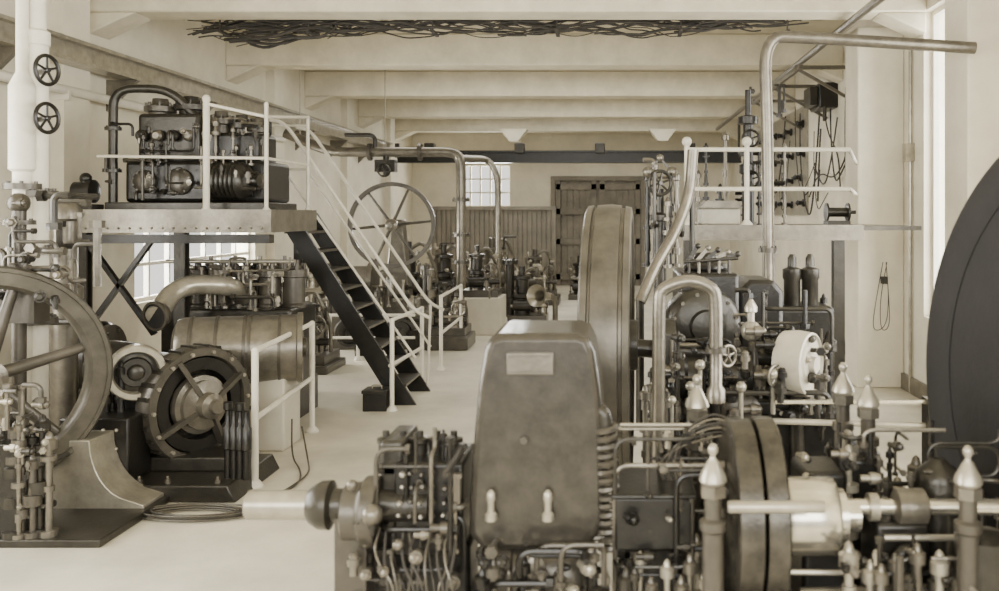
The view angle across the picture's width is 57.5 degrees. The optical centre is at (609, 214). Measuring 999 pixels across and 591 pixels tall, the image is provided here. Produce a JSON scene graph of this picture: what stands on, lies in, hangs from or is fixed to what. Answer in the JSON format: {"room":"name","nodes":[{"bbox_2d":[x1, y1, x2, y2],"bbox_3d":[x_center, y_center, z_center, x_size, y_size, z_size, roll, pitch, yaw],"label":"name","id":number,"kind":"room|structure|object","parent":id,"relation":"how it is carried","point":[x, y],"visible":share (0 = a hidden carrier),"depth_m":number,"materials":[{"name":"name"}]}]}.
{"room":"power station hall","nodes":[
{"label":"power station hall","id":0,"kind":"room"},
{"bbox_2d":[0,0,411,425],"bbox_3d":[-5.750,-0.320,11.250,0.300,4.640,28.500,0,0,0],"label":"wall","id":1,"kind":"structure","parent":0,"point":[167,44],"depth_m":11.90,"materials":[{"name":"paint"}]},
{"bbox_2d":[50,0,89,203],"bbox_3d":[-5.530,-0.315,9.225,0.140,4.630,0.450,0,0,0],"label":"trim","id":2,"kind":"structure","parent":1,"relation":"attached to","point":[70,144],"depth_m":9.11,"materials":[{"name":"paint"}]},
{"bbox_2d":[0,69,285,142],"bbox_3d":[-5.500,-1.224,10.000,0.200,0.148,10.000,0,0,0],"label":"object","id":3,"kind":"object","parent":1,"relation":"attached to","point":[58,91],"visible":0.43,"depth_m":9.21,"materials":[{"name":"white paint"}]},
{"bbox_2d":[135,233,248,301],"bbox_3d":[-5.720,0.600,12.400,0.060,0.996,3.696,0,0,0],"label":"window","id":4,"kind":"structure","parent":1,"relation":"in","point":[219,255],"depth_m":11.61,"materials":[{"name":"white glass"}]},
{"bbox_2d":[0,13,392,162],"bbox_3d":[-5.425,-1.444,12.400,0.350,0.588,18.800,0,0,0],"label":"rail","id":5,"kind":"object","parent":1,"relation":"attached to","point":[67,50],"visible":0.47,"depth_m":10.31,"materials":[{"name":"metal"}]},
{"bbox_2d":[266,70,284,282],"bbox_3d":[-5.530,-0.315,14.875,0.140,4.630,0.450,0,0,0],"label":"trim","id":6,"kind":"structure","parent":1,"relation":"attached to","point":[275,79],"depth_m":14.78,"materials":[{"name":"paint"}]},
{"bbox_2d":[340,99,352,301],"bbox_3d":[-5.530,-0.315,18.925,0.140,4.630,0.450,0,0,0],"label":"trim","id":7,"kind":"structure","parent":1,"relation":"attached to","point":[346,105],"depth_m":18.70,"materials":[{"name":"paint"}]},
{"bbox_2d":[385,119,394,262],"bbox_3d":[-5.530,-0.315,22.625,0.140,4.630,0.450,0,0,0],"label":"trim","id":8,"kind":"structure","parent":1,"relation":"attached to","point":[389,123],"depth_m":22.40,"materials":[{"name":"paint"}]},
{"bbox_2d":[90,0,926,39],"bbox_3d":[-1.100,-2.298,9.860,9.000,0.684,0.420,0,0,0],"label":"ceiling beam","id":9,"kind":"structure","parent":1,"relation":"attached to","point":[109,19],"depth_m":9.65,"materials":[{"name":"paint"}]},
{"bbox_2d":[226,34,842,83],"bbox_3d":[-1.100,-2.298,13.310,9.000,0.684,0.420,0,0,0],"label":"ceiling beam","id":10,"kind":"structure","parent":1,"relation":"attached to","point":[373,51],"depth_m":13.10,"materials":[{"name":"paint"}]},
{"bbox_2d":[305,71,794,110],"bbox_3d":[-1.100,-2.298,16.710,9.000,0.684,0.420,0,0,0],"label":"ceiling beam","id":11,"kind":"structure","parent":1,"relation":"attached to","point":[322,88],"depth_m":16.50,"materials":[{"name":"paint"}]},
{"bbox_2d":[358,99,760,128],"bbox_3d":[-1.100,-2.298,20.210,9.000,0.684,0.420,0,0,0],"label":"ceiling beam","id":12,"kind":"structure","parent":1,"relation":"attached to","point":[370,111],"depth_m":20.00,"materials":[{"name":"paint"}]},
{"bbox_2d":[395,119,740,140],"bbox_3d":[-1.100,-2.298,23.610,9.000,0.684,0.420,0,0,0],"label":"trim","id":13,"kind":"structure","parent":1,"relation":"attached to","point":[404,128],"depth_m":23.40,"materials":[{"name":"paint"}]},
{"bbox_2d":[500,129,675,141],"bbox_3d":[-0.559,-2.050,23.190,4.522,0.300,0.380,0,0,0],"label":"ceiling lamp","id":14,"kind":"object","parent":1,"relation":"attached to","point":[513,135],"depth_m":23.00,"materials":[{"name":"paint"}]},
{"bbox_2d":[0,285,921,590],"bbox_3d":[-1.100,2.100,11.400,9.600,0.200,28.800,0,0,0],"label":"floor","id":15,"kind":"structure","parent":0,"point":[240,554],"depth_m":5.80,"materials":[{"name":"concrete"}]},
{"bbox_2d":[2,0,41,423],"bbox_3d":[-4.114,0.150,6.300,0.240,3.700,0.240,0,0,0],"label":"pipe","id":16,"kind":"object","parent":15,"relation":"on","point":[21,88],"visible":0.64,"depth_m":6.25,"materials":[{"name":"white metal"}]},
{"bbox_2d":[25,0,60,425],"bbox_3d":[-4.025,-0.320,6.361,0.418,4.640,0.280,0,0,34],"label":"pipe","id":17,"kind":"object","parent":15,"relation":"on","point":[39,37],"visible":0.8,"depth_m":6.35,"materials":[{"name":"white metal"}]},
{"bbox_2d":[49,199,105,426],"bbox_3d":[-4.417,0.915,7.119,1.004,2.170,0.481,0,0,0],"label":"column","id":18,"kind":"structure","parent":15,"relation":"on","point":[63,374],"depth_m":7.10,"materials":[{"name":"grey metal"}]},
{"bbox_2d":[0,265,168,547],"bbox_3d":[-3.930,1.161,5.750,1.741,1.679,1.102,0,0,0],"label":"engine","id":19,"kind":"object","parent":15,"relation":"on","point":[67,485],"visible":0.99,"depth_m":5.86,"materials":[{"name":"metal"}]},
{"bbox_2d":[0,190,98,417],"bbox_3d":[-3.824,0.918,6.036,0.593,2.164,0.505,0,0,0],"label":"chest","id":20,"kind":"object","parent":19,"relation":"on","point":[21,251],"visible":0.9,"depth_m":5.98,"materials":[{"name":"grey paint"}]},
{"bbox_2d":[78,297,127,396],"bbox_3d":[-4.588,1.182,7.800,0.696,1.636,0.600,0,0,0],"label":"casing","id":21,"kind":"structure","parent":15,"relation":"on","point":[114,332],"depth_m":7.77,"materials":[{"name":"black metal"}]},
{"bbox_2d":[59,340,278,502],"bbox_3d":[-3.374,1.471,6.832,1.645,1.057,1.164,0,0,0],"label":"dynamo","id":22,"kind":"object","parent":15,"relation":"on","point":[178,418],"visible":0.67,"depth_m":6.55,"materials":[{"name":"grey paint"}]},
{"bbox_2d":[78,209,316,335],"bbox_3d":[-4.010,0.975,9.239,1.880,2.050,2.202,0,0,0],"label":"platform","id":23,"kind":"object","parent":15,"relation":"on","point":[180,222],"visible":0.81,"depth_m":8.24,"materials":[{"name":"metal"}]},
{"bbox_2d":[69,173,103,208],"bbox_3d":[-4.890,-0.207,8.385,0.220,0.375,0.230,0,0,0],"label":"pump","id":24,"kind":"object","parent":23,"relation":"on","point":[86,184],"visible":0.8,"depth_m":8.33,"materials":[{"name":"metal"}]},
{"bbox_2d":[102,84,296,209],"bbox_3d":[-4.000,-0.637,8.802,1.589,1.233,1.095,0,0,0],"label":"engine","id":25,"kind":"object","parent":23,"relation":"on","point":[151,183],"visible":0.93,"depth_m":8.62,"materials":[{"name":"metal"}]},
{"bbox_2d":[97,95,310,209],"bbox_3d":[-3.904,-0.560,8.812,1.592,1.080,1.223,0,0,0],"label":"deck railing","id":26,"kind":"object","parent":23,"relation":"on","point":[206,99],"visible":0.93,"depth_m":8.24,"materials":[{"name":"metal"}]},
{"bbox_2d":[268,124,305,170],"bbox_3d":[-4.131,-0.528,10.270,1.437,1.017,0.077,0,0,0],"label":"deck railing","id":27,"kind":"object","parent":23,"relation":"on","point":[273,125],"visible":0.02,"depth_m":10.26,"materials":[{"name":"metal"}]},
{"bbox_2d":[142,419,309,521],"bbox_3d":[-2.555,1.844,6.598,0.736,0.294,1.675,0,0,18],"label":"cable coil","id":28,"kind":"object","parent":15,"relation":"on","point":[232,512],"visible":0.89,"depth_m":6.03,"materials":[{"name":"black rubber"}]},
{"bbox_2d":[142,256,317,424],"bbox_3d":[-3.707,1.198,8.544,1.386,1.603,1.711,0,0,0],"label":"engine","id":29,"kind":"object","parent":15,"relation":"on","point":[257,288],"visible":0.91,"depth_m":8.61,"materials":[{"name":"metal"}]},
{"bbox_2d":[170,312,307,450],"bbox_3d":[-3.137,1.421,7.668,1.069,1.158,0.634,0,0,-17],"label":"tank","id":30,"kind":"object","parent":15,"relation":"on","point":[281,363],"visible":0.66,"depth_m":7.53,"materials":[{"name":"grey metal"}]},
{"bbox_2d":[251,321,318,488],"bbox_3d":[-2.680,1.487,7.460,0.119,1.026,1.805,0,0,-5],"label":"railing","id":31,"kind":"object","parent":15,"relation":"on","point":[256,415],"visible":0.99,"depth_m":6.77,"materials":[{"name":"white metal"}]},
{"bbox_2d":[305,286,345,374],"bbox_3d":[-3.931,1.454,11.650,0.800,1.092,0.800,0,0,0],"label":"engine","id":32,"kind":"object","parent":15,"relation":"on","point":[328,360],"visible":0.34,"depth_m":11.56,"materials":[{"name":"grey paint"}]},
{"bbox_2d":[269,118,444,404],"bbox_3d":[-2.728,0.491,9.840,1.691,3.018,0.836,0,0,0],"label":"stair","id":33,"kind":"structure","parent":15,"relation":"on","point":[408,376],"depth_m":9.46,"materials":[{"name":"black metal"}]},
{"bbox_2d":[305,182,435,349],"bbox_3d":[-3.616,0.758,13.624,2.101,2.483,1.352,0,0,0],"label":"engine","id":34,"kind":"object","parent":15,"relation":"on","point":[369,275],"visible":0.47,"depth_m":13.39,"materials":[{"name":"grey paint"}]},
{"bbox_2d":[329,313,414,360],"bbox_3d":[-3.300,1.677,12.400,1.227,0.645,0.115,0,0,0],"label":"railing","id":35,"kind":"object","parent":15,"relation":"on","point":[357,358],"visible":0.37,"depth_m":12.38,"materials":[{"name":"white metal"}]},
{"bbox_2d":[361,384,389,411],"bbox_3d":[-2.397,1.871,9.260,0.260,0.257,0.240,0,0,0],"label":"box","id":36,"kind":"object","parent":15,"relation":"on","point":[376,397],"visible":0.87,"depth_m":9.15,"materials":[{"name":"black metal"}]},
{"bbox_2d":[334,317,418,355],"bbox_3d":[-3.326,1.696,12.763,1.154,0.608,0.374,0,0,0],"label":"pulley","id":37,"kind":"object","parent":15,"relation":"on","point":[405,327],"visible":0.37,"depth_m":12.73,"materials":[{"name":"metal"}]},
{"bbox_2d":[387,306,423,411],"bbox_3d":[-2.206,1.528,9.825,0.108,0.944,1.361,0,0,2],"label":"railing","id":38,"kind":"object","parent":15,"relation":"on","point":[392,408],"visible":0.86,"depth_m":9.32,"materials":[{"name":"white metal"}]},
{"bbox_2d":[408,241,438,314],"bbox_3d":[-3.510,1.235,16.250,0.960,1.530,0.800,0,0,0],"label":"engine","id":39,"kind":"object","parent":15,"relation":"on","point":[416,275],"visible":0.3,"depth_m":16.11,"materials":[{"name":"grey paint"}]},
{"bbox_2d":[242,320,619,590],"bbox_3d":[-0.596,1.198,3.159,1.269,1.603,0.881,0,0,0],"label":"machine","id":40,"kind":"object","parent":15,"relation":"on","point":[531,490],"visible":0.99,"depth_m":3.00,"materials":[{"name":"grey metal"}]},
{"bbox_2d":[469,320,605,548],"bbox_3d":[-0.245,0.760,3.210,0.457,0.727,0.420,0,0,0],"label":"hood","id":41,"kind":"object","parent":40,"relation":"attached to","point":[541,382],"depth_m":3.00,"materials":[{"name":"grey metal"}]},
{"bbox_2d":[426,243,469,314],"bbox_3d":[-3.164,1.273,17.850,0.960,1.453,0.800,0,0,0],"label":"engine","id":42,"kind":"object","parent":15,"relation":"on","point":[442,261],"visible":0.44,"depth_m":17.67,"materials":[{"name":"grey paint"}]},
{"bbox_2d":[424,282,474,350],"bbox_3d":[-2.418,1.510,13.650,0.640,0.980,0.800,0,0,0],"label":"engine","id":43,"kind":"object","parent":15,"relation":"on","point":[455,338],"visible":0.81,"depth_m":13.40,"materials":[{"name":"grey paint"}]},
{"bbox_2d":[436,284,462,370],"bbox_3d":[-2.198,1.512,12.500,0.113,0.975,1.916,0,0,-1],"label":"railing","id":44,"kind":"object","parent":15,"relation":"on","point":[460,319],"visible":0.91,"depth_m":11.59,"materials":[{"name":"white metal"}]},
{"bbox_2d":[458,245,505,334],"bbox_3d":[-2.176,1.258,15.349,0.720,1.485,0.802,0,0,0],"label":"engine","id":45,"kind":"object","parent":15,"relation":"on","point":[486,305],"visible":0.98,"depth_m":15.05,"materials":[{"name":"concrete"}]},
{"bbox_2d":[432,206,555,292],"bbox_3d":[-2.964,0.890,23.010,3.169,2.220,0.140,0,0,0],"label":"wall","id":46,"kind":"structure","parent":15,"relation":"on","point":[534,227],"depth_m":23.00,"materials":[{"name":"brown wood"}]},
{"bbox_2d":[483,236,517,293],"bbox_3d":[-2.389,1.221,19.250,1.040,1.558,0.800,0,0,0],"label":"engine","id":47,"kind":"object","parent":15,"relation":"on","point":[488,257],"visible":0.27,"depth_m":19.12,"materials":[{"name":"grey paint"}]},
{"bbox_2d":[507,264,548,321],"bbox_3d":[-1.538,1.491,17.066,0.748,1.129,0.668,0,0,0],"label":"engine","id":48,"kind":"object","parent":15,"relation":"on","point":[523,310],"visible":0.68,"depth_m":16.86,"materials":[{"name":"grey paint"}]},
{"bbox_2d":[282,70,517,316],"bbox_3d":[-2.989,-0.357,15.102,4.392,4.567,1.953,0,0,-38],"label":"pipe","id":49,"kind":"object","parent":48,"relation":"attached to","point":[386,166],"visible":0.98,"depth_m":14.45,"materials":[{"name":"grey metal"}]},
{"bbox_2d":[524,249,560,305],"bbox_3d":[-1.571,1.383,20.250,0.880,1.235,0.800,0,0,0],"label":"engine","id":50,"kind":"object","parent":15,"relation":"on","point":[534,258],"visible":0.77,"depth_m":20.07,"materials":[{"name":"grey paint"}]},
{"bbox_2d":[527,284,557,319],"bbox_3d":[-1.204,1.605,15.960,0.394,0.791,0.614,0,0,18],"label":"funnel","id":51,"kind":"object","parent":15,"relation":"on","point":[536,294],"visible":0.98,"depth_m":15.86,"materials":[{"name":"metal"}]},
{"bbox_2d":[568,255,579,299],"bbox_3d":[-0.612,1.478,21.466,0.757,1.044,0.668,0,0,0],"label":"engine","id":52,"kind":"object","parent":15,"relation":"on","point":[572,296],"visible":0.3,"depth_m":21.27,"materials":[{"name":"grey paint"}]},
{"bbox_2d":[577,149,936,571],"bbox_3d":[0.684,0.753,5.688,1.838,2.494,2.852,0,0,-3],"label":"engine","id":53,"kind":"object","parent":15,"relation":"on","point":[754,352],"visible":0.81,"depth_m":4.73,"materials":[{"name":"metal"}]},
{"bbox_2d":[668,396,675,436],"bbox_3d":[0.317,1.036,4.600,0.045,0.227,0.045,0,0,0],"label":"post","id":54,"kind":"object","parent":53,"relation":"on","point":[671,399],"depth_m":4.59,"materials":[{"name":"metal"}]},
{"bbox_2d":[695,360,704,388],"bbox_3d":[0.460,0.855,4.600,0.053,0.232,0.053,0,0,-15],"label":"cup","id":55,"kind":"object","parent":53,"relation":"on","point":[699,364],"depth_m":4.59,"materials":[{"name":"metal"}]},
{"bbox_2d":[735,381,746,417],"bbox_3d":[0.670,0.966,4.600,0.058,0.234,0.058,0,0,0],"label":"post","id":56,"kind":"object","parent":53,"relation":"on","point":[740,387],"depth_m":4.59,"materials":[{"name":"metal"}]},
{"bbox_2d":[741,299,758,340],"bbox_3d":[0.752,0.561,4.800,0.110,0.224,0.110,0,0,0],"label":"cup","id":57,"kind":"object","parent":53,"relation":"on","point":[748,328],"depth_m":4.77,"materials":[{"name":"metal"}]},
{"bbox_2d":[767,368,777,414],"bbox_3d":[0.833,0.900,4.600,0.058,0.234,0.058,0,0,0],"label":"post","id":58,"kind":"object","parent":53,"relation":"on","point":[772,374],"depth_m":4.59,"materials":[{"name":"metal"}]},
{"bbox_2d":[682,224,921,382],"bbox_3d":[1.748,1.045,9.080,2.184,1.910,1.840,0,0,0],"label":"platform","id":59,"kind":"object","parent":15,"relation":"on","point":[837,233],"visible":0.36,"depth_m":8.16,"materials":[{"name":"grey paint"}]},
{"bbox_2d":[695,84,787,224],"bbox_3d":[1.352,-0.632,9.204,0.958,1.465,0.815,0,0,0],"label":"stand","id":60,"kind":"object","parent":59,"relation":"on","point":[720,211],"visible":0.72,"depth_m":8.96,"materials":[{"name":"paint"}]},
{"bbox_2d":[682,4,944,293],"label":"railing","id":61,"kind":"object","parent":59,"relation":"on","point":[935,14],"depth_m":8.22,"materials":[{"name":"white metal"}]},
{"bbox_2d":[823,203,855,223],"bbox_3d":[2.460,-0.015,9.600,0.320,0.230,0.200,0,0,0],"label":"winch","id":62,"kind":"object","parent":59,"relation":"on","point":[846,212],"visible":1,"depth_m":9.55,"materials":[{"name":"metal"}]},
{"bbox_2d":[611,362,998,590],"bbox_3d":[0.840,1.286,3.056,1.665,1.418,1.155,0,0,0],"label":"engine","id":63,"kind":"object","parent":15,"relation":"on","point":[735,520],"visible":1,"depth_m":2.90,"materials":[{"name":"metal"}]},
{"bbox_2d":[914,457,958,570],"bbox_3d":[1.130,1.058,3.100,0.160,0.440,0.160,0,0,0],"label":"pot","id":64,"kind":"object","parent":63,"relation":"on","point":[940,484],"depth_m":3.03,"materials":[{"name":"metal"}]},
{"bbox_2d":[759,31,976,281],"bbox_3d":[1.772,0.222,7.382,2.556,3.555,0.960,0,0,-29],"label":"pipe","id":65,"kind":"object","parent":15,"relation":"on","point":[768,251],"visible":0.62,"depth_m":7.56,"materials":[{"name":"grey metal"}]},
{"bbox_2d":[926,157,998,528],"bbox_3d":[1.894,0.800,2.792,0.817,2.400,2.000,0,0,-17],"label":"flywheel","id":66,"kind":"object","parent":15,"relation":"on","point":[962,347],"visible":0.73,"depth_m":3.39,"materials":[{"name":"grey metal"}]},
{"bbox_2d":[198,20,859,70],"bbox_3d":[-1.100,-2.740,11.400,9.600,0.200,28.800,0,0,0],"label":"ceiling","id":67,"kind":"structure","parent":0,"point":[828,26],"depth_m":12.88,"materials":[{"name":"paint"}]},
{"bbox_2d":[186,20,808,48],"bbox_3d":[-1.098,-2.271,10.298,7.478,0.717,0.450,0,0,0],"label":"cable bundle","id":68,"kind":"object","parent":67,"relation":"attached to","point":[269,28],"visible":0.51,"depth_m":10.18,"materials":[{"name":"rubber"}]},
{"bbox_2d":[395,124,741,162],"bbox_3d":[-1.025,-1.955,22.000,8.450,1.370,0.300,0,0,0],"label":"girder","id":69,"kind":"object","parent":67,"relation":"hanging from","point":[519,155],"visible":0.63,"depth_m":21.98,"materials":[{"name":"black metal"}]},
{"bbox_2d":[412,133,729,279],"bbox_3d":[-1.100,-0.320,25.650,9.000,4.640,0.300,0,0,0],"label":"wall","id":70,"kind":"structure","parent":0,"point":[530,183],"depth_m":25.50,"materials":[{"name":"paint"}]},
{"bbox_2d":[466,166,509,205],"bbox_3d":[-3.540,-0.825,25.605,1.470,1.200,0.050,0,0,0],"label":"window","id":71,"kind":"structure","parent":70,"relation":"in","point":[470,178],"depth_m":25.58,"materials":[{"name":"white paint"}]},
{"bbox_2d":[555,180,640,285],"bbox_3d":[-0.340,0.510,25.570,2.437,2.980,0.140,0,0,0],"label":"door","id":72,"kind":"structure","parent":70,"relation":"in","point":[572,198],"depth_m":25.56,"materials":[{"name":"brown wood"}]},
{"bbox_2d":[551,176,644,283],"bbox_3d":[-0.340,0.450,25.485,2.677,3.100,0.070,0,0,0],"label":"trim","id":73,"kind":"structure","parent":70,"relation":"attached to","point":[553,178],"depth_m":25.45,"materials":[{"name":"brown wood"}]},
{"bbox_2d":[730,0,944,383],"bbox_3d":[3.550,-0.320,11.250,0.300,4.640,28.500,0,0,0],"label":"wall","id":74,"kind":"structure","parent":0,"point":[749,262],"depth_m":10.29,"materials":[{"name":"paint"}]},
{"bbox_2d":[752,65,844,130],"bbox_3d":[2.945,-1.754,14.000,0.910,0.542,4.000,0,0,0],"label":"wall bracket","id":75,"kind":"object","parent":74,"relation":"attached to","point":[797,68],"visible":0.69,"depth_m":12.73,"materials":[{"name":"grey metal"}]},
{"bbox_2d":[716,0,884,130],"bbox_3d":[2.620,-2.100,13.500,0.090,0.090,17.000,0,0,0],"label":"conduit","id":76,"kind":"object","parent":75,"relation":"attached to","point":[872,4],"visible":0.82,"depth_m":11.20,"materials":[{"name":"grey metal"}]},
{"bbox_2d":[755,106,844,214],"bbox_3d":[3.310,-0.949,16.368,0.180,2.001,8.464,0,0,0],"label":"board","id":77,"kind":"object","parent":74,"relation":"attached to","point":[797,164],"visible":0.48,"depth_m":16.17,"materials":[{"name":"metal"}]},
{"bbox_2d":[809,156,844,196],"bbox_3d":[3.300,-1.096,13.547,0.021,1.613,2.718,0,0,0],"label":"cable","id":78,"kind":"object","parent":77,"relation":"hanging from","point":[844,156],"visible":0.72,"depth_m":13.40,"materials":[{"name":"rubber"}]},
{"bbox_2d":[825,121,840,186],"bbox_3d":[3.300,-1.027,13.399,0.024,1.258,1.019,0,0,0],"label":"cable","id":79,"kind":"object","parent":77,"relation":"hanging from","point":[825,121],"visible":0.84,"depth_m":13.02,"materials":[{"name":"rubber"}]},
{"bbox_2d":[804,82,837,120],"bbox_3d":[3.200,-1.690,13.720,0.400,0.580,0.660,0,0,0],"label":"switch box","id":80,"kind":"object","parent":74,"relation":"attached to","point":[819,98],"visible":0.97,"depth_m":13.40,"materials":[{"name":"black metal"}]},
{"bbox_2d":[845,27,903,387],"bbox_3d":[3.130,-0.090,10.675,0.540,4.180,0.550,0,0,0],"label":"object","id":81,"kind":"structure","parent":74,"relation":"attached to","point":[874,77],"depth_m":10.40,"materials":[{"name":"paint"}]},
{"bbox_2d":[873,262,889,330],"bbox_3d":[3.106,0.930,10.348,0.194,0.785,0.104,0,0,0],"label":"cable","id":82,"kind":"object","parent":74,"relation":"hanging from","point":[883,279],"visible":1,"depth_m":10.30,"materials":[{"name":"rubber"}]},
{"bbox_2d":[902,50,914,392],"bbox_3d":[3.350,-0.300,10.100,0.100,4.600,0.120,0,0,0],"label":"conduit","id":83,"kind":"object","parent":74,"relation":"attached to","point":[908,149],"visible":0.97,"depth_m":10.08,"materials":[{"name":"metal"}]},
{"bbox_2d":[901,372,926,399],"bbox_3d":[3.380,1.910,16.950,0.040,0.180,17.100,0,0,0],"label":"baseboard","id":84,"kind":"structure","parent":74,"relation":"attached to","point":[918,389],"depth_m":9.96,"materials":[{"name":"beige wood"}]},
{"bbox_2d":[945,0,998,246],"bbox_3d":[3.240,-0.150,8.025,0.320,4.300,0.550,0,0,0],"label":"pillar","id":85,"kind":"structure","parent":74,"relation":"attached to","point":[971,80],"depth_m":7.75,"materials":[{"name":"paint"}]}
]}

